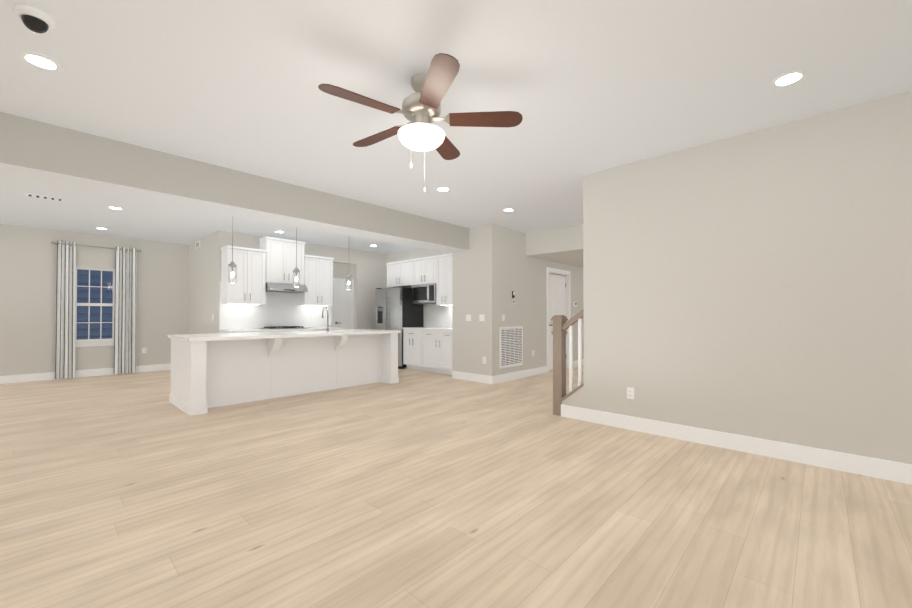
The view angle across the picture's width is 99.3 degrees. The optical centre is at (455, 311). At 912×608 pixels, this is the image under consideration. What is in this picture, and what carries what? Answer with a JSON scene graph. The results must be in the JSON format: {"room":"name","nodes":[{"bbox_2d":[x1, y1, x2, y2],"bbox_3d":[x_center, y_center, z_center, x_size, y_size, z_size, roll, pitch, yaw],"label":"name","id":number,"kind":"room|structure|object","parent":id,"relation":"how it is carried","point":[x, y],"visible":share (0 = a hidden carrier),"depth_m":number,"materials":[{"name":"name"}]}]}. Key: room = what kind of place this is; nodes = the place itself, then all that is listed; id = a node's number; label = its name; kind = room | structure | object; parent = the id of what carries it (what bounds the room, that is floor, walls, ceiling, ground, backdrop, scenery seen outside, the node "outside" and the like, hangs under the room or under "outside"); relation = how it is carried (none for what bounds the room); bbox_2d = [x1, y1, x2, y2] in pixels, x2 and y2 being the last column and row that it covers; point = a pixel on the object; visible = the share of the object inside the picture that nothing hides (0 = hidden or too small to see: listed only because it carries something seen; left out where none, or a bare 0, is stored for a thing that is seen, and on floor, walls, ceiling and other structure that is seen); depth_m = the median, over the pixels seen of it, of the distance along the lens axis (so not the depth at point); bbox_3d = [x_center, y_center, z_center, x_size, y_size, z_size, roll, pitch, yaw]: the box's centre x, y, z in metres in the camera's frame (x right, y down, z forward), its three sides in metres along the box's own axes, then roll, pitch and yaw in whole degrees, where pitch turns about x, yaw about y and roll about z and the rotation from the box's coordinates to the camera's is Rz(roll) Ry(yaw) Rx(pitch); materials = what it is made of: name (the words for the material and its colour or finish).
{"room":"living room","nodes":[
{"label":"living room","id":0,"kind":"room"},
{"bbox_2d":[0,224,188,375],"bbox_3d":[-8.129,-0.136,6.241,0.120,2.720,6.660,-1,-1,43],"label":"wall","id":1,"kind":"structure","parent":0,"point":[28,269],"depth_m":7.15,"materials":[{"name":"paint"}]},
{"bbox_2d":[0,363,170,383],"bbox_3d":[-8.068,1.156,6.191,0.018,0.135,6.390,-1,-1,43],"label":"baseboard","id":2,"kind":"structure","parent":1,"relation":"attached to","point":[158,367],"depth_m":7.27,"materials":[{"name":"white wood"}]},
{"bbox_2d":[76,266,114,346],"bbox_3d":[-6.944,0.128,7.458,0.150,1.944,0.680,-1,-1,43],"label":"window","id":3,"kind":"structure","parent":1,"relation":"in","point":[88,342],"depth_m":7.46,"materials":[{"name":"clear glass"}]},
{"bbox_2d":[51,241,140,378],"bbox_3d":[-6.848,-0.029,7.418,0.136,2.500,1.270,-1,-1,43],"label":"curtains","id":4,"kind":"object","parent":1,"relation":"attached to","point":[124,323],"visible":1,"depth_m":7.26,"materials":[{"name":"grey fabric"}]},
{"bbox_2d":[189,230,226,333],"bbox_3d":[-5.071,-0.120,7.856,2.130,2.720,0.120,-1,-1,43],"label":"wall","id":5,"kind":"structure","parent":0,"point":[204,278],"depth_m":7.66,"materials":[{"name":"paint"}]},
{"bbox_2d":[195,240,199,248],"bbox_3d":[-5.369,-1.388,8.056,0.320,0.140,0.013,-1,-1,43],"label":"air vent","id":6,"kind":"object","parent":5,"relation":"in","point":[197,244],"visible":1,"depth_m":8.05,"materials":[{"name":"white plastic"}]},
{"bbox_2d":[226,232,386,329],"bbox_3d":[-3.004,-0.113,8.592,0.120,2.720,3.780,-1,-1,43],"label":"wall","id":7,"kind":"structure","parent":0,"point":[370,272],"depth_m":9.27,"materials":[{"name":"paint"}]},
{"bbox_2d":[219,282,331,329],"bbox_3d":[-3.564,-0.101,7.903,0.005,0.878,2.230,-1,-1,43],"label":"tile backsplash","id":8,"kind":"structure","parent":7,"relation":"attached to","point":[280,309],"depth_m":7.80,"materials":[{"name":"white tile"}]},
{"bbox_2d":[221,236,333,305],"bbox_3d":[-3.469,-0.775,7.728,0.380,1.303,2.069,-1,-1,43],"label":"upper cabinet","id":9,"kind":"object","parent":7,"relation":"attached to","point":[271,260],"visible":1,"depth_m":7.46,"materials":[{"name":"white wood"}]},
{"bbox_2d":[266,283,307,292],"bbox_3d":[-3.413,-0.467,7.690,0.508,0.150,0.740,-1,-1,43],"label":"range hood","id":10,"kind":"object","parent":9,"relation":"attached to","point":[279,287],"visible":0.84,"depth_m":7.53,"materials":[{"name":"silver metal"}]},
{"bbox_2d":[333,262,353,283],"bbox_3d":[-3.173,-0.093,10.532,0.120,2.720,2.900,-1,-1,43],"label":"wall","id":11,"kind":"structure","parent":0,"point":[341,270],"depth_m":10.53,"materials":[{"name":"paint"}]},
{"bbox_2d":[332,278,353,326],"bbox_3d":[-2.997,0.188,10.603,0.034,2.160,1.050,-1,-1,43],"label":"door frame","id":12,"kind":"structure","parent":11,"relation":"attached to","point":[337,280],"depth_m":10.44,"materials":[{"name":"white wood"}]},
{"bbox_2d":[333,283,353,329],"bbox_3d":[-2.965,0.244,10.577,0.097,2.023,0.815,-1,-1,43],"label":"door","id":13,"kind":"structure","parent":11,"relation":"in","point":[343,307],"depth_m":10.50,"materials":[{"name":"white wood"}]},
{"bbox_2d":[387,248,448,327],"bbox_3d":[-0.604,-0.110,8.849,3.030,2.720,0.120,-1,-1,43],"label":"wall","id":14,"kind":"structure","parent":0,"point":[409,254],"depth_m":9.15,"materials":[{"name":"paint"}]},
{"bbox_2d":[386,261,410,287],"bbox_3d":[-1.178,-0.873,9.069,1.001,0.580,0.344,-1,-1,43],"label":"upper cabinet","id":15,"kind":"object","parent":14,"relation":"attached to","point":[398,273],"depth_m":8.98,"materials":[{"name":"white wood"}]},
{"bbox_2d":[410,255,437,284],"bbox_3d":[-0.599,-0.878,8.526,0.822,0.580,0.344,-1,-1,43],"label":"upper cabinet","id":16,"kind":"object","parent":14,"relation":"attached to","point":[437,270],"depth_m":8.37,"materials":[{"name":"white wood"}]},
{"bbox_2d":[411,283,435,303],"bbox_3d":[-0.602,-0.378,8.473,0.750,0.412,0.415,-1,-1,43],"label":"microwave","id":17,"kind":"object","parent":16,"relation":"attached to","point":[423,294],"visible":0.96,"depth_m":8.32,"materials":[{"name":"silver metal"}]},
{"bbox_2d":[424,304,451,327],"bbox_3d":[-0.141,0.084,8.324,1.630,0.518,0.009,-1,-1,43],"label":"tile backsplash","id":18,"kind":"structure","parent":14,"relation":"attached to","point":[435,315],"depth_m":8.57,"materials":[{"name":"white tile"}]},
{"bbox_2d":[436,253,451,304],"bbox_3d":[-0.131,-0.653,8.085,0.577,1.040,0.344,-1,-1,43],"label":"upper cabinet","id":19,"kind":"object","parent":14,"relation":"attached to","point":[444,287],"depth_m":7.95,"materials":[{"name":"white wood"}]},
{"bbox_2d":[0,365,911,607],"bbox_3d":[-1.531,1.242,5.017,15.600,0.060,13.920,-1,-1,43],"label":"floor","id":20,"kind":"structure","parent":0,"point":[412,488],"depth_m":2.32,"materials":[{"name":"brown wood"}]},
{"bbox_2d":[219,331,274,332],"bbox_3d":[-3.855,0.803,7.144,0.594,0.860,0.737,-1,-1,43],"label":"base cabinet","id":21,"kind":"object","parent":20,"relation":"on","point":[219,331],"depth_m":6.88,"materials":[{"name":"white wood"}]},
{"bbox_2d":[227,327,338,332],"bbox_3d":[-3.362,0.358,7.668,0.604,0.040,2.194,-1,-1,43],"label":"countertop","id":22,"kind":"structure","parent":21,"relation":"on","point":[315,328],"depth_m":7.49,"materials":[{"name":"white stone"}]},
{"bbox_2d":[261,326,306,328],"bbox_3d":[-3.381,0.316,7.659,0.500,0.042,0.730,-1,-1,43],"label":"cooktop","id":23,"kind":"object","parent":22,"relation":"in","point":[287,327],"visible":1,"depth_m":7.59,"materials":[{"name":"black metal"}]},
{"bbox_2d":[168,333,398,415],"bbox_3d":[-2.417,0.791,5.955,1.052,0.860,3.054,-1,-1,43],"label":"kitchen island","id":24,"kind":"object","parent":20,"relation":"on","point":[214,370],"depth_m":5.41,"materials":[{"name":"white wood"}]},
{"bbox_2d":[168,329,399,340],"bbox_3d":[-2.421,0.341,5.963,1.110,0.040,3.090,-1,-1,43],"label":"island countertop","id":25,"kind":"structure","parent":24,"relation":"on","point":[316,333],"depth_m":5.31,"materials":[{"name":"white stone"}]},
{"bbox_2d":[322,307,331,330],"bbox_3d":[-2.146,0.121,6.434,0.211,0.408,0.101,-1,-1,43],"label":"faucet","id":26,"kind":"object","parent":25,"relation":"on","point":[327,328],"visible":0.98,"depth_m":6.36,"materials":[{"name":"silver metal"}]},
{"bbox_2d":[375,286,422,368],"bbox_3d":[-1.335,0.353,8.920,0.910,1.795,0.747,-1,-1,43],"label":"fridge","id":27,"kind":"object","parent":20,"relation":"on","point":[396,309],"visible":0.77,"depth_m":8.59,"materials":[{"name":"silver metal"}]},
{"bbox_2d":[402,327,417,369],"bbox_3d":[-0.701,0.816,8.416,0.657,0.860,0.608,-1,-1,43],"label":"base cabinet","id":28,"kind":"object","parent":20,"relation":"on","point":[410,337],"depth_m":8.26,"materials":[{"name":"white wood"}]},
{"bbox_2d":[418,331,451,374],"bbox_3d":[-0.154,0.810,7.903,1.081,0.860,0.608,-1,-1,43],"label":"base cabinet","id":29,"kind":"object","parent":20,"relation":"on","point":[428,349],"depth_m":7.75,"materials":[{"name":"white wood"}]},
{"bbox_2d":[414,327,451,330],"bbox_3d":[-0.356,0.362,8.090,1.632,0.040,0.618,-1,-1,43],"label":"countertop","id":30,"kind":"structure","parent":29,"relation":"on","point":[415,328],"depth_m":7.88,"materials":[{"name":"white stone"}]},
{"bbox_2d":[550,310,583,415],"bbox_3d":[1.310,0.592,4.471,0.406,1.228,0.150,-1,-1,43],"label":"stair railing","id":31,"kind":"object","parent":20,"relation":"on","point":[561,325],"visible":0.9,"depth_m":4.50,"materials":[{"name":"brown wood"}]},
{"bbox_2d":[0,0,911,253],"bbox_3d":[-1.531,-1.548,5.045,15.600,0.080,13.920,-1,-1,43],"label":"ceiling","id":32,"kind":"structure","parent":0,"point":[583,87],"depth_m":2.64,"materials":[{"name":"paint"}]},
{"bbox_2d":[14,4,54,33],"bbox_3d":[-2.183,-1.503,2.010,0.144,0.100,0.144,-1,-1,43],"label":"detector","id":33,"kind":"object","parent":32,"relation":"attached to","point":[35,20],"visible":1,"depth_m":1.98,"materials":[{"name":"white plastic"}]},
{"bbox_2d":[20,52,60,70],"bbox_3d":[-2.542,-1.531,2.373,0.170,0.007,0.170,-1,-1,43],"label":"recessed light","id":34,"kind":"object","parent":32,"relation":"in","point":[41,61],"visible":1,"depth_m":2.37,"materials":[{"name":"white plastic"}]},
{"bbox_2d":[25,193,63,201],"bbox_3d":[-5.410,-1.503,5.104,0.150,0.009,0.350,-1,-1,43],"label":"ceiling vent","id":35,"kind":"object","parent":32,"relation":"in","point":[43,197],"visible":0.96,"depth_m":5.09,"materials":[{"name":"white metal"}]},
{"bbox_2d":[108,206,122,209],"bbox_3d":[-4.931,-1.498,5.614,0.170,0.007,0.170,-1,-1,43],"label":"recessed light","id":36,"kind":"object","parent":32,"relation":"in","point":[116,208],"visible":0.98,"depth_m":5.62,"materials":[{"name":"white plastic"}]},
{"bbox_2d":[228,216,236,283],"bbox_3d":[-3.061,-0.944,5.308,0.120,1.122,0.120,-1,-1,43],"label":"pendant light","id":37,"kind":"object","parent":32,"relation":"hanging from","point":[232,264],"visible":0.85,"depth_m":5.30,"materials":[{"name":"silver metal"}]},
{"bbox_2d":[0,112,468,249],"bbox_3d":[-3.153,-1.327,3.650,0.460,0.390,9.430,-1,-1,43],"label":"beam","id":38,"kind":"structure","parent":32,"relation":"attached to","point":[32,144],"depth_m":3.85,"materials":[{"name":"paint"}]},
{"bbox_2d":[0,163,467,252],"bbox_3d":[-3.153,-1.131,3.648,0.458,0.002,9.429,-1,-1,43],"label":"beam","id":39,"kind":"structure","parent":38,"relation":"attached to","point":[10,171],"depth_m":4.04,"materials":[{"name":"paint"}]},
{"bbox_2d":[293,227,299,286],"bbox_3d":[-2.452,-0.938,5.957,0.120,1.122,0.120,-1,-1,43],"label":"pendant light","id":40,"kind":"object","parent":32,"relation":"hanging from","point":[296,270],"visible":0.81,"depth_m":5.95,"materials":[{"name":"silver metal"}]},
{"bbox_2d":[346,272,351,289],"bbox_3d":[-1.830,-0.931,6.621,0.120,1.122,0.120,-1,-1,43],"label":"pendant light","id":41,"kind":"object","parent":32,"relation":"hanging from","point":[348,275],"visible":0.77,"depth_m":6.60,"materials":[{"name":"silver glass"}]},
{"bbox_2d":[318,53,522,192],"bbox_3d":[-0.268,-1.168,2.567,1.251,0.730,1.266,-1,-1,43],"label":"ceiling fan","id":42,"kind":"object","parent":32,"relation":"hanging from","point":[420,111],"visible":1,"depth_m":2.48,"materials":[{"name":"brown wood"}]},
{"bbox_2d":[436,187,449,190],"bbox_3d":[-0.157,-1.507,4.771,0.170,0.007,0.170,-1,-1,43],"label":"recessed light","id":43,"kind":"object","parent":32,"relation":"in","point":[443,188],"visible":1,"depth_m":4.76,"materials":[{"name":"white plastic"}]},
{"bbox_2d":[503,208,513,210],"bbox_3d":[0.775,-1.497,5.706,0.170,0.007,0.170,-1,-1,43],"label":"recessed light","id":44,"kind":"object","parent":32,"relation":"in","point":[508,209],"visible":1,"depth_m":5.67,"materials":[{"name":"white plastic"}]},
{"bbox_2d":[772,70,805,86],"bbox_3d":[2.186,-1.529,2.547,0.170,0.007,0.170,-1,-1,43],"label":"recessed light","id":45,"kind":"object","parent":32,"relation":"in","point":[789,78],"visible":1,"depth_m":2.54,"materials":[{"name":"white plastic"}]},
{"bbox_2d":[452,224,583,375],"bbox_3d":[1.726,-0.114,8.440,0.930,2.720,4.250,-1,-1,43],"label":"wall","id":46,"kind":"structure","parent":0,"point":[494,266],"depth_m":7.00,"materials":[{"name":"paint"}]},
{"bbox_2d":[466,315,470,320],"bbox_3d":[0.222,0.111,6.928,0.115,0.115,0.008,-1,-1,43],"label":"switch plate","id":47,"kind":"object","parent":46,"relation":"attached to","point":[468,317],"visible":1,"depth_m":6.92,"materials":[{"name":"white plastic"}]},
{"bbox_2d":[452,371,487,382],"bbox_3d":[0.267,1.163,6.870,0.930,0.135,0.018,-1,-1,43],"label":"baseboard","id":48,"kind":"structure","parent":46,"relation":"attached to","point":[455,374],"depth_m":6.87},
{"bbox_2d":[479,315,484,320],"bbox_3d":[0.449,0.108,6.716,0.115,0.115,0.008,-1,-1,43],"label":"switch plate","id":49,"kind":"object","parent":46,"relation":"attached to","point":[481,317],"visible":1,"depth_m":6.71,"materials":[{"name":"white plastic"}]},
{"bbox_2d":[500,326,522,368],"bbox_3d":[1.003,0.631,6.965,0.020,0.720,0.700,-1,-1,43],"label":"air vent","id":50,"kind":"object","parent":46,"relation":"in","point":[511,346],"visible":1,"depth_m":6.95,"materials":[{"name":"grey plastic"}]},
{"bbox_2d":[512,291,514,303],"bbox_3d":[1.038,-0.254,7.009,0.024,0.230,0.060,-1,-1,43],"label":"intercom","id":51,"kind":"object","parent":46,"relation":"attached to","point":[513,296],"visible":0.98,"depth_m":7.00,"materials":[{"name":"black plastic"}]},
{"bbox_2d":[488,366,546,383],"bbox_3d":[1.223,1.166,7.197,0.018,0.135,1.803,-1,-1,43],"label":"baseboard","id":52,"kind":"structure","parent":46,"relation":"attached to","point":[495,379],"depth_m":7.03,"materials":[{"name":"white wood"}]},
{"bbox_2d":[549,273,565,370],"bbox_3d":[2.167,0.221,8.273,0.097,2.023,0.801,-1,-1,43],"label":"hall door","id":53,"kind":"structure","parent":46,"relation":"in","point":[557,294],"depth_m":8.22,"materials":[{"name":"white wood"}]},
{"bbox_2d":[547,267,570,372],"bbox_3d":[2.148,0.172,8.288,0.147,2.145,1.010,-1,-1,43],"label":"door frame","id":54,"kind":"structure","parent":46,"relation":"attached to","point":[568,286],"depth_m":8.51,"materials":[{"name":"white wood"}]},
{"bbox_2d":[573,359,583,366],"bbox_3d":[3.028,1.185,9.122,0.018,0.135,1.395,-1,-1,43],"label":"baseboard","id":55,"kind":"structure","parent":46,"relation":"attached to","point":[575,363],"depth_m":8.80,"materials":[{"name":"white wood"}]},
{"bbox_2d":[526,224,582,266],"bbox_3d":[3.913,-1.272,7.114,4.090,0.430,3.210,-1,-1,43],"label":"header beam","id":56,"kind":"structure","parent":0,"point":[563,245],"depth_m":7.03,"materials":[{"name":"paint"}]},
{"bbox_2d":[562,90,911,463],"bbox_3d":[3.237,-0.172,2.671,5.415,2.720,0.120,-1,-1,43],"label":"wall","id":57,"kind":"structure","parent":0,"point":[757,284],"depth_m":3.21,"materials":[{"name":"paint"}]},
{"bbox_2d":[560,383,583,400],"bbox_3d":[1.353,0.915,4.426,0.279,0.227,0.150,-1,-1,43],"label":"trim","id":58,"kind":"structure","parent":57,"relation":"attached to","point":[571,392],"depth_m":4.36,"materials":[{"name":"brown wood"}]},
{"bbox_2d":[627,387,633,398],"bbox_3d":[1.776,0.831,3.943,0.070,0.115,0.008,-1,-1,43],"label":"outlet","id":59,"kind":"object","parent":57,"relation":"attached to","point":[630,392],"visible":1,"depth_m":3.94,"materials":[{"name":"white plastic"}]},
{"bbox_2d":[561,404,911,484],"bbox_3d":[3.140,1.120,2.668,5.270,0.135,0.038,-1,-1,43],"label":"baseboard","id":60,"kind":"structure","parent":57,"relation":"attached to","point":[900,472],"depth_m":3.23,"materials":[{"name":"white wood"}]},
{"label":"outside","id":61,"kind":"structure","parent":0,"visible":0},
{"bbox_2d":[76,269,112,339],"bbox_3d":[-8.060,-0.501,8.744,0.100,5.500,8.000,-1,-1,43],"label":"siding","id":62,"kind":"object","parent":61,"point":[82,312],"depth_m":8.69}
]}

